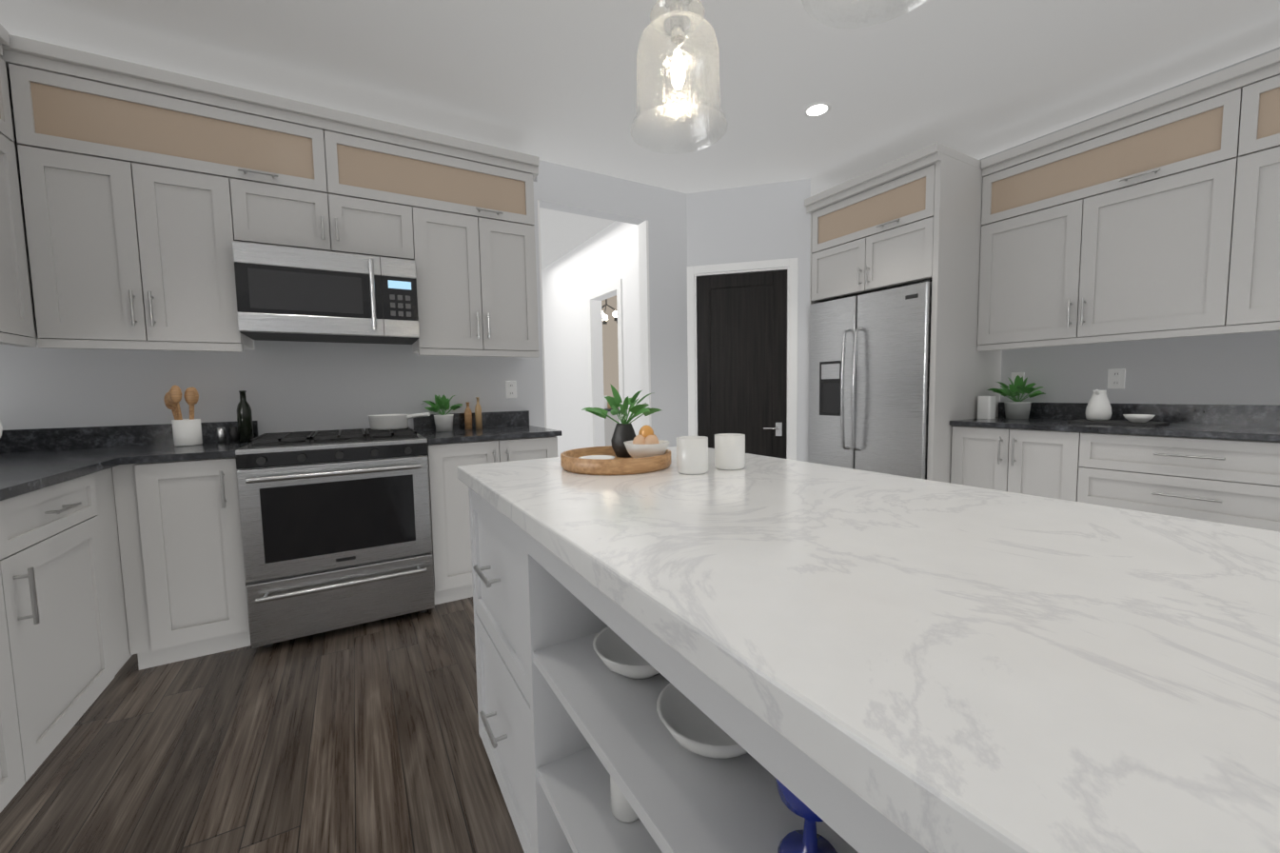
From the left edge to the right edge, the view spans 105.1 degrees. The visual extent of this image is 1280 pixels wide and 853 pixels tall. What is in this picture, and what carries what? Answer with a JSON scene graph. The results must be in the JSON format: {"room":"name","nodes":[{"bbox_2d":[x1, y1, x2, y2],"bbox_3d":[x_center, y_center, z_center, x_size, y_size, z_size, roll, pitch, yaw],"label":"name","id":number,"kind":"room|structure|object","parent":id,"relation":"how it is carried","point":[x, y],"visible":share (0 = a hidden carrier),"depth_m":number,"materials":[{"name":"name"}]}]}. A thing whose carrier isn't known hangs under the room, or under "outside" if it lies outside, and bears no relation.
{"room":"kitchen","nodes":[
{"label":"kitchen","id":0,"kind":"room"},
{"bbox_2d":[0,596,524,852],"bbox_3d":[0.117,1.015,2.155,6.146,0.060,11.600,-3,5,-30],"label":"floor","id":1,"kind":"structure","parent":0,"point":[364,738],"depth_m":1.56,"materials":[{"name":"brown wood"}]},
{"bbox_2d":[0,470,121,812],"bbox_3d":[-2.073,0.637,1.375,0.617,0.884,0.646,-3,5,-30],"label":"base cabinet","id":2,"kind":"object","parent":1,"relation":"on","point":[65,655],"depth_m":1.49,"materials":[{"name":"grey paint"}]},
{"bbox_2d":[102,467,132,666],"bbox_3d":[-2.423,0.599,1.973,0.617,0.884,0.875,-3,5,-30],"label":"base cabinet","id":3,"kind":"object","parent":1,"relation":"on","point":[108,499],"depth_m":1.94,"materials":[{"name":"grey paint"}]},
{"bbox_2d":[0,420,258,500],"bbox_3d":[-1.527,0.269,0.770,0.990,0.341,3.817,-3,5,-30],"label":"countertop","id":4,"kind":"structure","parent":3,"relation":"on","point":[33,459],"depth_m":2.18,"materials":[{"name":"black stone"}]},
{"bbox_2d":[0,420,2,437],"bbox_3d":[-2.217,0.006,1.569,0.235,0.289,0.181,-3,5,-30],"label":"pitcher","id":5,"kind":"object","parent":4,"relation":"on","point":[1,428],"visible":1,"depth_m":1.62,"materials":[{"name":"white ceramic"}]},
{"bbox_2d":[163,385,202,446],"bbox_3d":[-2.190,-0.053,2.351,0.136,0.290,0.118,-3,5,-30],"label":"utensil crock","id":6,"kind":"object","parent":4,"relation":"on","point":[186,432],"visible":1,"depth_m":2.33,"materials":[{"name":"white ceramic"}]},
{"bbox_2d":[216,426,238,442],"bbox_3d":[-2.093,0.041,2.491,0.086,0.078,0.035,-3,5,-30],"label":"salt","id":7,"kind":"object","parent":4,"relation":"on","point":[222,435],"visible":0.98,"depth_m":2.49,"materials":[{"name":"silver metal"}]},
{"bbox_2d":[236,390,253,441],"bbox_3d":[-2.020,-0.053,2.505,0.060,0.260,0.059,-3,5,-30],"label":"olive oil bottle","id":8,"kind":"object","parent":4,"relation":"on","point":[245,422],"visible":0.88,"depth_m":2.49,"materials":[{"name":"black glass"}]},
{"bbox_2d":[112,456,250,669],"bbox_3d":[-2.059,0.567,2.312,0.391,0.885,0.654,-3,5,-30],"label":"base cabinet","id":9,"kind":"object","parent":1,"relation":"on","point":[181,552],"visible":0.94,"depth_m":2.07,"materials":[{"name":"grey paint"}]},
{"bbox_2d":[235,426,434,648],"bbox_3d":[-1.535,0.507,2.557,0.760,0.950,0.702,-3,5,-30],"label":"range","id":10,"kind":"object","parent":1,"relation":"on","point":[336,527],"visible":0.98,"depth_m":2.29,"materials":[{"name":"silver metal"}]},
{"bbox_2d":[367,412,430,430],"bbox_3d":[-1.349,-0.032,2.741,0.302,0.091,0.242,-3,5,-30],"label":"pot","id":11,"kind":"object","parent":10,"relation":"on","point":[385,422],"visible":1,"depth_m":2.66,"materials":[{"name":"white ceramic"}]},
{"bbox_2d":[427,435,557,604],"bbox_3d":[-0.925,0.498,2.973,0.707,0.885,0.654,-3,5,-30],"label":"base cabinet","id":12,"kind":"object","parent":1,"relation":"on","point":[450,529],"visible":0.5,"depth_m":2.62,"materials":[{"name":"grey paint"}]},
{"bbox_2d":[413,410,561,444],"bbox_3d":[-0.929,-0.009,2.948,0.727,0.129,0.637,-3,5,-30],"label":"countertop","id":13,"kind":"structure","parent":12,"relation":"on","point":[503,424],"depth_m":3.03,"materials":[{"name":"black stone"}]},
{"bbox_2d":[422,393,462,431],"bbox_3d":[-1.202,-0.086,2.993,0.235,0.225,0.235,-3,5,-30],"label":"plant","id":14,"kind":"object","parent":13,"relation":"on","point":[443,422],"visible":1,"depth_m":2.96,"materials":[{"name":"green plant"}]},
{"bbox_2d":[464,402,472,429],"bbox_3d":[-1.086,-0.068,3.098,0.044,0.170,0.043,-3,5,-30],"label":"bottle","id":15,"kind":"object","parent":13,"relation":"on","point":[467,418],"visible":1,"depth_m":3.08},
{"bbox_2d":[474,396,482,429],"bbox_3d":[-1.024,-0.085,3.110,0.040,0.200,0.039,-3,5,-30],"label":"vinegar bottle","id":16,"kind":"object","parent":13,"relation":"on","point":[478,416],"visible":1,"depth_m":3.10,"materials":[{"name":"beige glass"}]},
{"bbox_2d":[457,476,952,852],"bbox_3d":[0.263,0.641,0.737,0.640,0.890,2.028,-3,5,-30],"label":"kitchen island","id":17,"kind":"object","parent":1,"relation":"on","point":[556,722],"depth_m":0.80,"materials":[{"name":"white paint"}]},
{"bbox_2d":[610,775,639,822],"bbox_3d":[-0.022,0.644,0.888,0.064,0.100,0.063,-3,5,-30],"label":"ceramic jar","id":18,"kind":"object","parent":17,"relation":"in","point":[622,810],"visible":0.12,"depth_m":0.86,"materials":[{"name":"white ceramic"}]},
{"bbox_2d":[592,626,659,678],"bbox_3d":[-0.002,0.422,0.909,0.170,0.050,0.170,-3,5,-30],"label":"bowl","id":19,"kind":"object","parent":17,"relation":"in","point":[616,653],"visible":0.38,"depth_m":0.91,"materials":[{"name":"white ceramic"}]},
{"bbox_2d":[656,682,747,758],"bbox_3d":[0.110,0.434,0.720,0.170,0.050,0.170,-3,5,-30],"label":"bowl","id":20,"kind":"object","parent":17,"relation":"in","point":[690,725],"visible":0.4,"depth_m":0.72,"materials":[{"name":"white ceramic"}]},
{"bbox_2d":[774,777,837,852],"bbox_3d":[0.184,0.402,0.529,0.080,0.140,0.080,-3,5,-30],"label":"goblet","id":21,"kind":"object","parent":17,"relation":"in","point":[807,838],"visible":0.35,"depth_m":0.53,"materials":[{"name":"blue glass"}]},
{"bbox_2d":[457,446,1279,852],"bbox_3d":[0.358,0.171,0.764,0.858,0.040,2.085,-3,5,-30],"label":"island countertop","id":22,"kind":"structure","parent":17,"relation":"on","point":[1011,672],"depth_m":0.43,"materials":[{"name":"white stone"}]},
{"bbox_2d":[560,445,671,474],"bbox_3d":[-0.066,0.092,1.384,0.310,0.040,0.310,-3,5,-30],"label":"wood tray","id":23,"kind":"object","parent":22,"relation":"on","point":[571,461],"visible":0.79,"depth_m":1.26,"materials":[{"name":"brown wood"}]},
{"bbox_2d":[578,454,614,458],"bbox_3d":[-0.117,0.094,1.332,0.100,0.020,0.100,-3,5,-30],"label":"dish","id":24,"kind":"object","parent":23,"relation":"on","point":[599,457],"visible":0.25,"depth_m":1.36,"materials":[{"name":"white ceramic"}]},
{"bbox_2d":[581,383,661,457],"bbox_3d":[-0.058,-0.018,1.475,0.239,0.220,0.200,-3,5,-30],"label":"potted plant","id":25,"kind":"object","parent":23,"relation":"on","point":[623,430],"visible":0.98,"depth_m":1.46,"materials":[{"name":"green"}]},
{"bbox_2d":[623,425,669,458],"bbox_3d":[0.018,0.047,1.373,0.130,0.102,0.130,-3,5,-30],"label":"bowl","id":26,"kind":"object","parent":23,"relation":"on","point":[645,442],"visible":0.88,"depth_m":1.34,"materials":[{"name":"white ceramic"}]},
{"bbox_2d":[676,435,708,474],"bbox_3d":[0.134,0.072,1.257,0.080,0.090,0.080,-3,5,-30],"label":"cup","id":27,"kind":"object","parent":22,"relation":"on","point":[692,455],"visible":0.98,"depth_m":1.22,"materials":[{"name":"white ceramic"}]},
{"bbox_2d":[714,433,745,470],"bbox_3d":[0.240,0.067,1.313,0.080,0.090,0.080,-3,5,-30],"label":"cup","id":28,"kind":"object","parent":22,"relation":"on","point":[729,451],"visible":1,"depth_m":1.28,"materials":[{"name":"white ceramic"}]},
{"bbox_2d":[808,278,931,479],"bbox_3d":[1.859,-0.053,3.624,0.911,1.790,0.904,-3,5,-30],"label":"refrigerator","id":29,"kind":"object","parent":1,"relation":"on","point":[869,370],"visible":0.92,"depth_m":3.34,"materials":[{"name":"silver metal"}]},
{"bbox_2d":[804,142,1001,483],"bbox_3d":[1.889,-0.441,3.615,0.862,2.565,0.983,-3,5,-30],"label":"tall cabinet","id":30,"kind":"object","parent":1,"relation":"on","point":[914,218],"visible":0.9,"depth_m":3.14,"materials":[{"name":"grey paint"}]},
{"bbox_2d":[950,425,1057,498],"bbox_3d":[2.420,0.435,3.038,0.617,0.884,0.640,-3,5,-30],"label":"base cabinet","id":31,"kind":"object","parent":1,"relation":"on","point":[1010,460],"depth_m":2.87,"materials":[{"name":"grey paint"}]},
{"bbox_2d":[949,401,1279,441],"bbox_3d":[2.895,-0.017,2.150,0.642,0.129,2.600,-3,5,-30],"label":"countertop","id":32,"kind":"structure","parent":31,"relation":"on","point":[1249,422],"depth_m":2.58,"materials":[{"name":"black stone"}]},
{"bbox_2d":[977,395,996,418],"bbox_3d":[2.272,-0.126,3.217,0.080,0.150,0.080,-3,5,-30],"label":"canister","id":33,"kind":"object","parent":32,"relation":"on","point":[986,406],"visible":1,"depth_m":3.19,"materials":[{"name":"white ceramic"}]},
{"bbox_2d":[987,374,1045,418],"bbox_3d":[2.441,-0.192,3.178,0.270,0.282,0.310,-3,5,-30],"label":"potted plant","id":34,"kind":"object","parent":32,"relation":"on","point":[1016,408],"visible":1,"depth_m":3.16,"materials":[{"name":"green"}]},
{"bbox_2d":[1067,418,1169,426],"bbox_3d":[2.596,-0.021,2.671,0.220,0.012,0.360,-3,5,-30],"label":"tray","id":35,"kind":"object","parent":32,"relation":"on","point":[1124,423],"visible":1,"depth_m":2.61,"materials":[{"name":"grey"}]},
{"bbox_2d":[1085,389,1111,420],"bbox_3d":[2.597,-0.123,2.769,0.142,0.175,0.110,-3,5,-30],"label":"pitcher","id":36,"kind":"object","parent":35,"relation":"on","point":[1098,407],"visible":1,"depth_m":2.73,"materials":[{"name":"white ceramic"}]},
{"bbox_2d":[1122,413,1155,422],"bbox_3d":[2.624,-0.042,2.581,0.120,0.040,0.120,-3,5,-30],"label":"bowl","id":37,"kind":"object","parent":35,"relation":"on","point":[1138,418],"visible":1,"depth_m":2.55,"materials":[{"name":"white ceramic"}]},
{"bbox_2d":[1057,430,1279,531],"bbox_3d":[2.782,0.474,2.420,0.617,0.884,0.931,-3,5,-30],"label":"base cabinet","id":38,"kind":"object","parent":1,"relation":"on","point":[1230,482],"depth_m":2.28,"materials":[{"name":"grey paint"}]},
{"bbox_2d":[0,159,688,447],"bbox_3d":[-1.349,-0.425,3.118,3.976,2.720,0.123,-3,5,-30],"label":"wall","id":39,"kind":"structure","parent":0,"point":[290,386],"depth_m":2.89,"materials":[{"name":"white paint"}]},
{"bbox_2d":[0,23,60,343],"bbox_3d":[-2.334,-0.880,1.455,0.411,1.117,1.040,-3,5,-30],"label":"upper cabinet","id":40,"kind":"object","parent":39,"relation":"attached to","point":[26,300],"depth_m":1.95,"materials":[{"name":"grey paint"}]},
{"bbox_2d":[26,39,254,351],"bbox_3d":[-2.263,-0.940,2.241,0.671,1.117,0.412,-3,5,-30],"label":"upper cabinet","id":41,"kind":"object","parent":39,"relation":"attached to","point":[136,200],"depth_m":2.13,"materials":[{"name":"grey paint"}]},
{"bbox_2d":[224,92,346,253],"bbox_3d":[-1.806,-1.209,2.534,0.439,0.640,0.340,-3,5,-30],"label":"upper cabinet","id":42,"kind":"object","parent":39,"relation":"attached to","point":[287,162],"depth_m":2.39,"materials":[{"name":"grey paint"}]},
{"bbox_2d":[232,240,419,344],"bbox_3d":[-1.616,-0.674,2.598,0.769,0.412,0.475,-3,5,-30],"label":"over-the-range microwave","id":43,"kind":"object","parent":42,"relation":"attached to","point":[290,293],"visible":1,"depth_m":2.43,"materials":[{"name":"silver metal"}]},
{"bbox_2d":[338,118,418,263],"bbox_3d":[-1.516,-1.226,2.702,0.440,0.640,0.340,-3,5,-30],"label":"upper cabinet","id":44,"kind":"object","parent":39,"relation":"attached to","point":[379,169],"depth_m":2.59,"materials":[{"name":"grey paint"}]},
{"bbox_2d":[411,134,539,356],"bbox_3d":[-1.025,-1.018,3.004,0.690,1.117,0.340,-3,5,-30],"label":"upper cabinet","id":45,"kind":"object","parent":39,"relation":"attached to","point":[475,215],"depth_m":2.85,"materials":[{"name":"grey paint"}]},
{"bbox_2d":[505,381,516,398],"bbox_3d":[-0.874,-0.249,3.333,0.075,0.115,0.009,-3,5,-30],"label":"outlet","id":46,"kind":"object","parent":39,"relation":"attached to","point":[510,386],"depth_m":3.33,"materials":[{"name":"white plastic"}]},
{"bbox_2d":[541,220,641,456],"bbox_3d":[-0.589,-0.601,5.300,0.275,2.720,2.890,-3,5,-30],"label":"wall","id":47,"kind":"structure","parent":0,"point":[603,257],"depth_m":5.34,"materials":[{"name":"white paint"}]},
{"bbox_2d":[586,278,624,447],"bbox_3d":[-0.345,-0.299,4.928,0.018,2.165,0.760,-3,5,-30],"label":"trim","id":48,"kind":"structure","parent":47,"relation":"attached to","point":[617,285],"depth_m":4.81,"materials":[{"name":"white wood"}]},
{"bbox_2d":[601,295,618,396],"bbox_3d":[-0.366,-0.726,6.938,1.770,2.720,0.080,-3,5,-30],"label":"wall","id":49,"kind":"structure","parent":0,"point":[610,352],"depth_m":6.84,"materials":[{"name":"beige paint"}]},
{"bbox_2d":[603,395,619,446],"bbox_3d":[-0.221,0.114,6.667,1.540,1.080,0.615,-3,5,-30],"label":"cabinet","id":50,"kind":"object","parent":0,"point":[610,424],"depth_m":6.24,"materials":[{"name":"grey paint"}]},
{"bbox_2d":[0,0,1279,269],"bbox_3d":[0.155,-1.773,1.998,5.946,0.080,11.600,-3,5,-30],"label":"ceiling","id":51,"kind":"structure","parent":0,"point":[550,80],"depth_m":2.40,"materials":[{"name":"white paint"}]},
{"bbox_2d":[601,298,617,324],"bbox_3d":[-0.411,-1.669,6.143,0.398,0.720,0.409,-3,5,-30],"label":"chandelier","id":52,"kind":"object","parent":51,"relation":"hanging from","point":[605,317],"visible":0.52,"depth_m":6.14,"materials":[{"name":"black"}]},
{"bbox_2d":[630,0,727,154],"bbox_3d":[0.081,-1.173,1.099,0.224,0.980,0.224,-3,5,-30],"label":"pendant light","id":53,"kind":"object","parent":51,"relation":"hanging from","point":[677,13],"visible":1,"depth_m":1.11,"materials":[{"name":"clear glass"}]},
{"bbox_2d":[803,101,830,118],"bbox_3d":[1.010,-1.805,2.800,0.150,0.004,0.150,-3,5,-30],"label":"recessed light","id":54,"kind":"object","parent":51,"relation":"in","point":[817,109],"visible":1,"depth_m":2.80,"materials":[{"name":"white"}]},
{"bbox_2d":[803,0,926,28],"bbox_3d":[0.342,-1.146,0.674,0.224,0.980,0.224,-3,5,-30],"label":"pendant light","id":55,"kind":"object","parent":51,"relation":"hanging from","point":[865,15],"visible":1,"depth_m":0.80,"materials":[{"name":"clear glass"}]},
{"bbox_2d":[686,178,810,462],"bbox_3d":[0.874,-0.530,4.003,0.955,2.720,0.120,0,4,15],"label":"wall","id":56,"kind":"structure","parent":0,"point":[772,221],"depth_m":3.85,"materials":[{"name":"white paint"}]},
{"bbox_2d":[696,269,787,458],"bbox_3d":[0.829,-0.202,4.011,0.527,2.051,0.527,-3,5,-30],"label":"pantry door","id":57,"kind":"structure","parent":56,"relation":"in","point":[741,353],"depth_m":3.97,"materials":[{"name":"black wood"}]},
{"bbox_2d":[687,257,798,460],"bbox_3d":[0.833,-0.239,4.027,0.864,2.137,0.138,0,4,15],"label":"door frame","id":58,"kind":"structure","parent":56,"relation":"attached to","point":[694,272],"depth_m":3.89,"materials":[{"name":"white wood"}]},
{"bbox_2d":[532,46,1279,181],"bbox_3d":[0.487,-1.621,1.442,5.345,0.150,4.490,-3,5,-30],"label":"crown molding","id":59,"kind":"structure","parent":0,"point":[535,179],"depth_m":2.76,"materials":[{"name":"grey paint"}]},
{"bbox_2d":[1000,330,1279,405],"bbox_3d":[3.520,-0.413,1.800,0.120,2.720,7.310,-3,5,-30],"label":"wall","id":60,"kind":"structure","parent":0,"point":[1237,368],"depth_m":2.73,"materials":[{"name":"white paint"}]},
{"bbox_2d":[1010,372,1024,384],"bbox_3d":[2.562,-0.309,3.329,0.008,0.115,0.075,-3,5,-30],"label":"outlet","id":61,"kind":"object","parent":60,"relation":"attached to","point":[1014,374],"depth_m":3.33,"materials":[{"name":"white plastic"}]},
{"bbox_2d":[976,82,1212,349],"bbox_3d":[2.641,-1.066,2.784,0.340,1.117,1.135,-3,5,-30],"label":"upper cabinet","id":62,"kind":"object","parent":60,"relation":"attached to","point":[1157,216],"depth_m":2.67,"materials":[{"name":"grey paint"}]},
{"bbox_2d":[1107,368,1125,388],"bbox_3d":[2.814,-0.281,2.898,0.008,0.115,0.075,-3,5,-30],"label":"outlet","id":63,"kind":"object","parent":60,"relation":"attached to","point":[1115,378],"depth_m":2.89,"materials":[{"name":"white plastic"}]},
{"bbox_2d":[1197,59,1279,334],"bbox_3d":[3.154,-1.010,1.909,0.340,1.117,1.169,-3,5,-30],"label":"upper cabinet","id":64,"kind":"object","parent":60,"relation":"attached to","point":[1240,266],"depth_m":2.24,"materials":[{"name":"grey paint"}]}
]}

